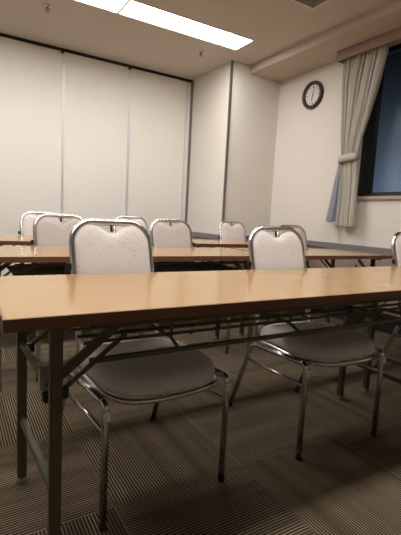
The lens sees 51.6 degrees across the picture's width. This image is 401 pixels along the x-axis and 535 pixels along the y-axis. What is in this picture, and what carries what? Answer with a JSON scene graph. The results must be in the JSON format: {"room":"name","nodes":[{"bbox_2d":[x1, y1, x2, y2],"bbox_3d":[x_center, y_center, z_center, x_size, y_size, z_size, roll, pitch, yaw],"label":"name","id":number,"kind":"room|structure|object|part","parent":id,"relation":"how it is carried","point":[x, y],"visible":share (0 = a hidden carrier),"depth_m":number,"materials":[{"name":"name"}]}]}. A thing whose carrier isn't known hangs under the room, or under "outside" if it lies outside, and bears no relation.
{"room":"conference room","nodes":[
{"label":"conference room","id":0,"kind":"room"},
{"bbox_2d":[0,0,391,79],"bbox_3d":[-0.214,-1.885,1.053,6.380,0.120,7.300,-1,8,-31],"label":"ceiling","id":1,"kind":"structure","parent":0,"point":[274,26],"depth_m":3.74,"materials":[{"name":"paint"}]},
{"bbox_2d":[44,4,51,12],"bbox_3d":[-1.269,-2.149,3.450,0.068,0.050,0.068,-1,8,-31],"label":"sprinkler head","id":2,"kind":"object","parent":1,"relation":"attached to","point":[48,7],"visible":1,"depth_m":3.44},
{"bbox_2d":[0,33,192,82],"bbox_3d":[-2.379,-2.266,3.800,5.299,0.015,0.060,-1,8,-31],"label":"track","id":3,"kind":"object","parent":1,"relation":"attached to","point":[1,34],"visible":0.8,"depth_m":4.49,"materials":[{"name":"black metal"}]},
{"bbox_2d":[0,36,63,275],"bbox_3d":[-1.821,-0.993,4.318,0.742,2.552,0.082,-1,8,-31],"label":"partition panel","id":4,"kind":"object","parent":3,"relation":"hanging from","point":[31,75],"visible":0.69,"depth_m":4.28,"materials":[{"name":"fabric"}]},
{"bbox_2d":[62,52,130,233],"bbox_3d":[-1.183,-1.005,4.700,0.742,2.552,0.082,-1,8,-31],"label":"partition panel","id":5,"kind":"object","parent":3,"relation":"hanging from","point":[96,93],"visible":0.56,"depth_m":4.63,"materials":[{"name":"fabric"}]},
{"bbox_2d":[126,68,187,233],"bbox_3d":[-0.551,-1.020,5.094,0.745,2.552,0.056,-1,8,-31],"label":"partition panel","id":6,"kind":"object","parent":3,"relation":"hanging from","point":[158,103],"visible":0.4,"depth_m":5.01,"materials":[{"name":"fabric"}]},
{"bbox_2d":[75,0,128,13],"bbox_3d":[-1.153,-2.156,3.065,1.228,0.079,0.290,-1,8,-31],"label":"ceiling light","id":7,"kind":"object","parent":1,"relation":"attached to","point":[114,6],"visible":1,"depth_m":3.37,"materials":[{"name":"white plastic"}]},
{"bbox_2d":[118,0,253,49],"bbox_3d":[-0.097,-2.177,3.698,1.228,0.079,0.290,-1,8,-31],"label":"ceiling light","id":8,"kind":"object","parent":1,"relation":"attached to","point":[133,9],"visible":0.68,"depth_m":3.67,"materials":[{"name":"white plastic"}]},
{"bbox_2d":[291,0,329,9],"bbox_3d":[0.831,-2.007,3.052,0.300,0.012,0.300,-1,8,-31],"label":"ceiling vent","id":9,"kind":"object","parent":1,"relation":"in","point":[312,4],"visible":1,"depth_m":3.16,"materials":[{"name":"beige metal"}]},
{"bbox_2d":[0,310,400,534],"bbox_3d":[-0.355,0.776,1.378,6.380,0.050,7.300,-1,8,-31],"label":"floor","id":10,"kind":"structure","parent":0,"point":[163,472],"depth_m":1.63,"materials":[{"name":"carpet"}]},
{"bbox_2d":[18,211,82,326],"bbox_3d":[-1.249,0.004,3.381,0.470,0.902,0.583,-1,8,-31],"label":"chair","id":11,"kind":"object","parent":10,"relation":"on","point":[27,219],"visible":0.08,"depth_m":3.48,"materials":[{"name":"silver metal"}]},
{"bbox_3d":[-1.350,-0.271,3.540,0.316,0.360,0.121,-1,8,-31],"label":"backrest","id":12,"kind":"part","parent":11,"relation":"part of","materials":[{"name":"white fabric"}]},
{"bbox_3d":[-1.347,-0.203,3.538,0.351,0.540,0.162,-1,8,-31],"label":"frame","id":13,"kind":"part","parent":11,"relation":"part of","materials":[{"name":"silver metal"}]},
{"bbox_2d":[27,213,119,381],"bbox_3d":[-0.788,0.135,2.513,0.470,0.902,0.583,-1,8,-31],"label":"chair","id":14,"kind":"object","parent":10,"relation":"on","point":[47,231],"visible":0.23,"depth_m":2.63,"materials":[{"name":"silver metal"}]},
{"bbox_3d":[-0.874,0.412,2.233,0.024,0.384,0.036,-1,8,-31],"label":"leg","id":15,"kind":"part","parent":14,"relation":"part of","materials":[{"name":"silver metal"}]},
{"bbox_3d":[-0.889,-0.141,2.672,0.316,0.360,0.121,-1,8,-31],"label":"backrest","id":16,"kind":"part","parent":14,"relation":"part of","materials":[{"name":"white fabric"}]},
{"bbox_3d":[-0.886,-0.072,2.670,0.351,0.540,0.162,-1,8,-31],"label":"frame","id":17,"kind":"part","parent":14,"relation":"part of","materials":[{"name":"silver metal"}]},
{"bbox_2d":[0,235,203,263],"bbox_3d":[-0.912,0.116,3.448,1.800,0.700,0.600,-1,8,-31],"label":"folding table","id":18,"kind":"object","parent":10,"relation":"on","point":[12,240],"visible":0.03,"depth_m":2.95,"materials":[{"name":"brown wood"}]},
{"bbox_2d":[0,246,253,395],"bbox_3d":[-0.427,0.246,2.594,1.800,0.700,0.600,-1,8,-31],"label":"folding table","id":19,"kind":"object","parent":10,"relation":"on","point":[9,255],"visible":0.44,"depth_m":2.42,"materials":[{"name":"brown wood"}]},
{"bbox_3d":[-0.984,0.296,2.014,0.029,0.659,0.029,-1,8,-31],"label":"leg","id":20,"kind":"part","parent":19,"relation":"part of","materials":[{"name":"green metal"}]},
{"bbox_3d":[-0.452,-0.010,2.628,1.410,0.010,0.010,-1,8,-31],"label":"shelf rod","id":21,"kind":"part","parent":19,"relation":"part of","materials":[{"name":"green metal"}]},
{"bbox_3d":[-0.417,-0.001,2.569,1.410,0.010,0.010,-1,8,-31],"label":"shelf rod","id":22,"kind":"part","parent":19,"relation":"part of","materials":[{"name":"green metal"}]},
{"bbox_3d":[-0.381,0.009,2.509,1.410,0.010,0.010,-1,8,-31],"label":"shelf rod","id":23,"kind":"part","parent":19,"relation":"part of","materials":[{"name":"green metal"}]},
{"bbox_3d":[-0.345,0.018,2.450,1.410,0.010,0.010,-1,8,-31],"label":"shelf rod","id":24,"kind":"part","parent":19,"relation":"part of","materials":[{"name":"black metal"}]},
{"bbox_3d":[-0.314,0.026,2.399,1.410,0.010,0.010,-1,8,-31],"label":"shelf rod","id":25,"kind":"part","parent":19,"relation":"part of","materials":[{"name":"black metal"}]},
{"bbox_3d":[-0.288,-0.022,2.354,1.410,0.014,0.014,-1,8,-31],"label":"rail","id":26,"kind":"part","parent":19,"relation":"part of","materials":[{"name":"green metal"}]},
{"bbox_3d":[0.145,0.212,3.186,0.029,0.659,0.029,-1,8,-31],"label":"leg","id":27,"kind":"part","parent":19,"relation":"part of","materials":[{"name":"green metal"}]},
{"bbox_3d":[0.349,0.269,2.812,0.029,0.659,0.029,-1,8,-31],"label":"leg","id":28,"kind":"part","parent":19,"relation":"part of","materials":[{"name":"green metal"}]},
{"bbox_2d":[113,216,149,234],"bbox_3d":[-0.554,-0.010,3.797,0.470,0.902,0.583,-1,8,-31],"label":"chair","id":29,"kind":"object","parent":10,"relation":"on","point":[140,220],"visible":0.12,"depth_m":3.98,"materials":[{"name":"white fabric"}]},
{"bbox_3d":[-0.655,-0.285,3.956,0.316,0.360,0.121,-1,8,-31],"label":"backrest","id":30,"kind":"part","parent":29,"relation":"part of","materials":[{"name":"white fabric"}]},
{"bbox_2d":[62,218,230,531],"bbox_3d":[-0.222,0.289,1.491,0.470,0.902,0.583,-2,9,-35],"label":"chair","id":31,"kind":"object","parent":10,"relation":"on","point":[92,250],"visible":0.69,"depth_m":1.40,"materials":[{"name":"white fabric"}]},
{"bbox_3d":[-0.514,0.528,1.542,0.025,0.366,0.187,-2,9,-38],"label":"leg","id":32,"kind":"part","parent":31,"relation":"part of","materials":[{"name":"silver metal"}]},
{"bbox_3d":[-0.366,0.379,1.324,0.023,0.044,0.302,-2,8,-34],"label":"rail","id":33,"kind":"part","parent":31,"relation":"part of","materials":[{"name":"silver metal"}]},
{"bbox_3d":[-0.282,0.568,1.206,0.024,0.384,0.036,-2,9,-35],"label":"leg","id":34,"kind":"part","parent":31,"relation":"part of","materials":[{"name":"silver metal"}]},
{"bbox_3d":[-0.337,0.014,1.640,0.316,0.360,0.121,-2,9,-35],"label":"backrest","id":35,"kind":"part","parent":31,"relation":"part of","materials":[{"name":"white fabric"}]},
{"bbox_3d":[-0.333,0.083,1.639,0.351,0.540,0.162,-2,9,-35],"label":"frame","id":36,"kind":"part","parent":31,"relation":"part of","materials":[{"name":"silver metal"}]},
{"bbox_3d":[-0.193,0.368,1.455,0.422,0.030,0.471,-2,9,-35],"label":"seat frame","id":37,"kind":"part","parent":31,"relation":"part of","materials":[{"name":"silver metal"}]},
{"bbox_3d":[-0.191,0.327,1.450,0.403,0.080,0.452,-2,9,-35],"label":"seat","id":38,"kind":"part","parent":31,"relation":"part of","materials":[{"name":"white fabric"}]},
{"bbox_3d":[-0.163,0.516,1.792,0.025,0.366,0.187,-2,8,-33],"label":"leg","id":39,"kind":"part","parent":31,"relation":"part of","materials":[{"name":"silver metal"}]},
{"bbox_3d":[-0.012,0.366,1.575,0.023,0.044,0.302,-2,9,-37],"label":"rail","id":40,"kind":"part","parent":31,"relation":"part of","materials":[{"name":"silver metal"}]},
{"bbox_3d":[0.079,0.556,1.463,0.024,0.384,0.036,-2,9,-35],"label":"leg","id":41,"kind":"part","parent":31,"relation":"part of","materials":[{"name":"silver metal"}]},
{"bbox_2d":[139,219,230,353],"bbox_3d":[-0.106,0.122,2.916,0.470,0.902,0.583,-1,8,-31],"label":"chair","id":42,"kind":"object","parent":10,"relation":"on","point":[161,234],"visible":0.29,"depth_m":3.05,"materials":[{"name":"silver metal"}]},
{"bbox_3d":[-0.204,-0.085,3.073,0.351,0.540,0.162,-1,8,-31],"label":"frame","id":43,"kind":"part","parent":42,"relation":"part of","materials":[{"name":"silver metal"}]},
{"bbox_3d":[-0.206,-0.154,3.075,0.316,0.360,0.121,-1,8,-31],"label":"backrest","id":44,"kind":"part","parent":42,"relation":"part of","materials":[{"name":"white fabric"}]},
{"bbox_3d":[0.190,0.391,2.864,0.024,0.384,0.036,-1,8,-31],"label":"leg","id":45,"kind":"part","parent":42,"relation":"part of","materials":[{"name":"silver metal"}]},
{"bbox_2d":[0,267,400,534],"bbox_3d":[0.197,0.400,1.606,1.800,0.700,0.600,-1,8,-31],"label":"folding table","id":46,"kind":"object","parent":10,"relation":"on","point":[110,302],"visible":0.96,"depth_m":1.22,"materials":[{"name":"brown wood"}]},
{"bbox_3d":[-0.595,0.394,1.381,0.029,0.659,0.029,-1,8,-31],"label":"leg","id":47,"kind":"part","parent":46,"relation":"part of","materials":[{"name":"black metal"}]},
{"bbox_3d":[-0.398,0.280,1.065,0.032,0.065,0.040,-1,8,-31],"label":"lock lever","id":48,"kind":"part","parent":46,"relation":"part of","materials":[{"name":"grey plastic"}]},
{"bbox_3d":[-0.360,0.450,1.025,0.029,0.659,0.029,-1,8,-31],"label":"leg","id":49,"kind":"part","parent":46,"relation":"part of","materials":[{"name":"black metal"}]},
{"bbox_3d":[-0.461,0.101,1.164,0.040,0.014,0.540,-1,8,-31],"label":"mounting rail","id":50,"kind":"part","parent":46,"relation":"part of","materials":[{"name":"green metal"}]},
{"bbox_3d":[0.243,0.162,1.521,1.410,0.010,0.010,-1,8,-31],"label":"shelf rod","id":51,"kind":"part","parent":46,"relation":"part of","materials":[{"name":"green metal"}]},
{"bbox_3d":[0.279,0.171,1.461,1.410,0.010,0.010,-1,8,-31],"label":"shelf rod","id":52,"kind":"part","parent":46,"relation":"part of","materials":[{"name":"grey metal"}]},
{"bbox_3d":[0.310,0.179,1.410,1.410,0.010,0.010,-1,8,-31],"label":"shelf rod","id":53,"kind":"part","parent":46,"relation":"part of","materials":[{"name":"grey metal"}]},
{"bbox_3d":[0.336,0.132,1.365,1.410,0.014,0.014,-1,8,-31],"label":"rail","id":54,"kind":"part","parent":46,"relation":"part of","materials":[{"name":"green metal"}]},
{"bbox_3d":[0.337,0.214,1.367,1.410,0.014,0.015,-1,8,-31],"label":"shelf rail","id":55,"kind":"part","parent":46,"relation":"part of","materials":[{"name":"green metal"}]},
{"bbox_3d":[0.769,0.366,2.198,0.029,0.659,0.029,-1,8,-31],"label":"leg","id":56,"kind":"part","parent":46,"relation":"part of","materials":[{"name":"grey metal"}]},
{"bbox_2d":[218,221,248,267],"bbox_3d":[0.463,-0.029,4.395,0.470,0.902,0.583,-1,8,-31],"label":"chair","id":57,"kind":"object","parent":10,"relation":"on","point":[226,232],"visible":0.27,"depth_m":4.53,"materials":[{"name":"grey fabric"}]},
{"bbox_3d":[0.362,-0.304,4.553,0.316,0.360,0.121,-1,8,-31],"label":"backrest","id":58,"kind":"part","parent":57,"relation":"part of","materials":[{"name":"white fabric"}]},
{"bbox_3d":[0.490,0.009,4.351,0.403,0.080,0.452,-1,8,-31],"label":"seat","id":59,"kind":"part","parent":57,"relation":"part of","materials":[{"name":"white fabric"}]},
{"bbox_2d":[192,239,285,311],"bbox_3d":[0.376,0.090,4.219,1.200,0.700,0.600,-1,8,-31],"label":"folding table","id":60,"kind":"object","parent":10,"relation":"on","point":[207,243],"visible":0.07,"depth_m":3.85,"materials":[{"name":"brown wood"}]},
{"bbox_2d":[265,224,309,325],"bbox_3d":[0.930,0.100,3.542,0.470,0.902,0.583,-1,8,-31],"label":"chair","id":61,"kind":"object","parent":10,"relation":"on","point":[299,229],"visible":0.09,"depth_m":3.75,"materials":[{"name":"silver metal"}]},
{"bbox_3d":[0.829,-0.175,3.700,0.316,0.360,0.121,-1,8,-31],"label":"backrest","id":62,"kind":"part","parent":61,"relation":"part of","materials":[{"name":"white fabric"}]},
{"bbox_3d":[0.832,-0.107,3.698,0.351,0.540,0.162,-1,8,-31],"label":"frame","id":63,"kind":"part","parent":61,"relation":"part of","materials":[{"name":"silver metal"}]},
{"bbox_2d":[229,226,385,460],"bbox_3d":[0.490,0.277,1.901,0.470,0.902,0.583,-1,8,-29],"label":"chair","id":64,"kind":"object","parent":10,"relation":"on","point":[266,251],"visible":0.7,"depth_m":1.82,"materials":[{"name":"white fabric"}]},
{"bbox_3d":[0.201,0.512,1.982,0.025,0.366,0.187,-1,8,-31],"label":"leg","id":65,"kind":"part","parent":64,"relation":"part of","materials":[{"name":"silver metal"}]},
{"bbox_3d":[0.327,0.363,1.750,0.023,0.044,0.302,-1,8,-28],"label":"rail","id":66,"kind":"part","parent":64,"relation":"part of","materials":[{"name":"silver metal"}]},
{"bbox_3d":[0.395,0.001,2.063,0.316,0.360,0.121,-1,8,-29],"label":"backrest","id":67,"kind":"part","parent":64,"relation":"part of","materials":[{"name":"white fabric"}]},
{"bbox_3d":[0.398,0.070,2.061,0.351,0.540,0.162,-1,8,-29],"label":"frame","id":68,"kind":"part","parent":64,"relation":"part of","materials":[{"name":"silver metal"}]},
{"bbox_3d":[0.395,0.553,1.623,0.024,0.384,0.036,-1,8,-29],"label":"leg","id":69,"kind":"part","parent":64,"relation":"part of","materials":[{"name":"silver metal"}]},
{"bbox_3d":[0.578,0.507,2.192,0.025,0.366,0.187,-1,8,-27],"label":"leg","id":70,"kind":"part","parent":64,"relation":"part of","materials":[{"name":"silver metal"}]},
{"bbox_3d":[0.515,0.314,1.856,0.403,0.080,0.452,-1,8,-29],"label":"seat","id":71,"kind":"part","parent":64,"relation":"part of","materials":[{"name":"white fabric"}]},
{"bbox_3d":[0.513,0.356,1.861,0.422,0.030,0.471,-1,8,-29],"label":"seat frame","id":72,"kind":"part","parent":64,"relation":"part of","materials":[{"name":"silver metal"}]},
{"bbox_3d":[0.782,0.547,1.839,0.024,0.384,0.036,-1,8,-29],"label":"leg","id":73,"kind":"part","parent":64,"relation":"part of","materials":[{"name":"silver metal"}]},
{"bbox_2d":[231,248,391,347],"bbox_3d":[0.882,0.220,3.378,1.200,0.700,0.600,-1,8,-31],"label":"folding table","id":74,"kind":"object","parent":10,"relation":"on","point":[310,254],"visible":0.23,"depth_m":3.33,"materials":[{"name":"brown wood"}]},
{"bbox_3d":[0.347,0.208,3.308,0.029,0.659,0.029,-1,8,-31],"label":"leg","id":75,"kind":"part","parent":74,"relation":"part of","materials":[{"name":"grey metal"}]},
{"bbox_3d":[1.196,0.191,3.816,0.029,0.659,0.029,-1,8,-31],"label":"leg","id":76,"kind":"part","parent":74,"relation":"part of","materials":[{"name":"grey metal"}]},
{"bbox_3d":[1.401,0.248,3.442,0.029,0.659,0.029,-1,8,-31],"label":"leg","id":77,"kind":"part","parent":74,"relation":"part of","materials":[{"name":"grey metal"}]},
{"bbox_2d":[354,266,400,392],"bbox_3d":[1.485,0.374,2.377,1.200,0.700,0.600,-1,8,-31],"label":"folding table","id":78,"kind":"object","parent":10,"relation":"on","point":[388,269],"visible":0.38,"depth_m":2.29,"materials":[{"name":"brown wood"}]},
{"bbox_3d":[0.950,0.363,2.306,0.029,0.659,0.029,-1,8,-31],"label":"leg","id":79,"kind":"part","parent":78,"relation":"part of","materials":[{"name":"grey metal"}]},
{"bbox_2d":[371,232,400,372],"bbox_3d":[1.450,0.257,2.484,0.470,0.902,0.583,-1,8,-31],"label":"chair","id":80,"kind":"object","parent":10,"relation":"on","point":[396,240],"visible":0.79,"depth_m":2.56,"materials":[{"name":"white fabric"}]},
{"bbox_3d":[1.160,0.493,2.556,0.025,0.366,0.187,-2,8,-33],"label":"leg","id":81,"kind":"part","parent":80,"relation":"part of","materials":[{"name":"silver metal"}]},
{"bbox_3d":[1.352,0.050,2.640,0.351,0.540,0.162,-1,8,-31],"label":"frame","id":82,"kind":"part","parent":80,"relation":"part of","materials":[{"name":"silver metal"}]},
{"bbox_3d":[1.349,-0.019,2.643,0.316,0.360,0.121,-1,8,-31],"label":"backrest","id":83,"kind":"part","parent":80,"relation":"part of","materials":[{"name":"white fabric"}]},
{"bbox_2d":[187,61,279,268],"bbox_3d":[0.326,-0.984,5.147,0.680,2.599,0.929,-1,8,-31],"label":"wall pier","id":84,"kind":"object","parent":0,"point":[255,99],"visible":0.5,"depth_m":4.75,"materials":[{"name":"paint"}]},
{"bbox_2d":[182,82,193,221],"bbox_3d":[-0.197,-1.014,5.294,0.062,2.570,0.080,-1,8,-31],"label":"trim","id":85,"kind":"structure","parent":84,"relation":"attached to","point":[190,85],"depth_m":5.22,"materials":[{"name":"metal"}]},
{"bbox_2d":[221,60,233,221],"bbox_3d":[0.291,-1.285,4.535,0.026,1.856,0.024,-1,8,-31],"label":"trim","id":86,"kind":"structure","parent":84,"relation":"attached to","point":[232,61],"depth_m":4.51,"materials":[{"name":"grey metal"}]},
{"bbox_2d":[269,40,400,316],"bbox_3d":[2.263,-0.588,2.743,0.160,2.600,7.100,-1,8,-31],"label":"wall","id":87,"kind":"structure","parent":0,"point":[308,141],"depth_m":4.31,"materials":[{"name":"white paint"}]},
{"bbox_2d":[192,232,248,239],"bbox_3d":[0.317,-0.395,5.164,0.698,0.057,0.848,-1,8,-31],"label":"trim","id":88,"kind":"structure","parent":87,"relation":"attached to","point":[196,234],"depth_m":4.90,"materials":[{"name":"grey plastic"}]},
{"bbox_2d":[302,80,323,108],"bbox_3d":[1.168,-1.804,4.336,0.038,0.282,0.282,-1,8,-31],"label":"wall clock","id":89,"kind":"object","parent":87,"relation":"attached to","point":[312,95],"visible":1,"depth_m":4.33,"materials":[{"name":"white plastic"}]},
{"bbox_2d":[250,0,400,81],"bbox_3d":[2.309,-1.769,2.042,0.440,0.083,6.170,-1,8,-31],"label":"ceiling beam","id":90,"kind":"structure","parent":87,"relation":"attached to","point":[321,50],"depth_m":3.74,"materials":[{"name":"paint"}]},
{"bbox_2d":[275,237,391,254],"bbox_3d":[2.398,0.057,2.365,0.018,0.057,6.152,-1,8,-31],"label":"trim","id":91,"kind":"structure","parent":87,"relation":"attached to","point":[377,250],"depth_m":3.95,"materials":[{"name":"grey plastic"}]},
{"bbox_2d":[311,305,400,334],"bbox_3d":[2.366,0.679,2.446,0.012,0.170,6.158,-1,8,-31],"label":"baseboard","id":92,"kind":"structure","parent":87,"relation":"attached to","point":[387,328],"depth_m":3.84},
{"bbox_2d":[337,27,400,63],"bbox_3d":[2.105,-1.765,2.635,0.179,0.087,2.985,-1,8,-31],"label":"box","id":93,"kind":"object","parent":87,"relation":"attached to","point":[394,35],"visible":0.94,"depth_m":3.55,"materials":[{"name":"brown wood"}]},
{"bbox_2d":[326,43,389,226],"bbox_3d":[1.407,-1.156,3.802,0.113,1.561,0.538,-1,8,-31],"label":"curtain","id":94,"kind":"object","parent":93,"relation":"hanging from","point":[363,72],"visible":1,"depth_m":3.79,"materials":[{"name":"fabric"}]},
{"bbox_2d":[357,43,400,199],"bbox_3d":[2.137,-1.152,2.904,0.190,1.334,2.450,-1,8,-31],"label":"window","id":95,"kind":"structure","parent":87,"relation":"in","point":[380,164],"depth_m":3.75,"materials":[{"name":"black glass"}]},
{"bbox_3d":[2.035,-0.504,2.942,0.032,0.030,2.450,-1,8,-31],"label":"sill","id":96,"kind":"part","parent":95,"relation":"part of","materials":[{"name":"brown wood"}]},
{"bbox_3d":[2.172,-1.165,2.920,0.006,1.248,2.265,-1,8,-31],"label":"glass","id":97,"kind":"part","parent":95,"relation":"part of","materials":[{"name":"blue glass"}]}
]}

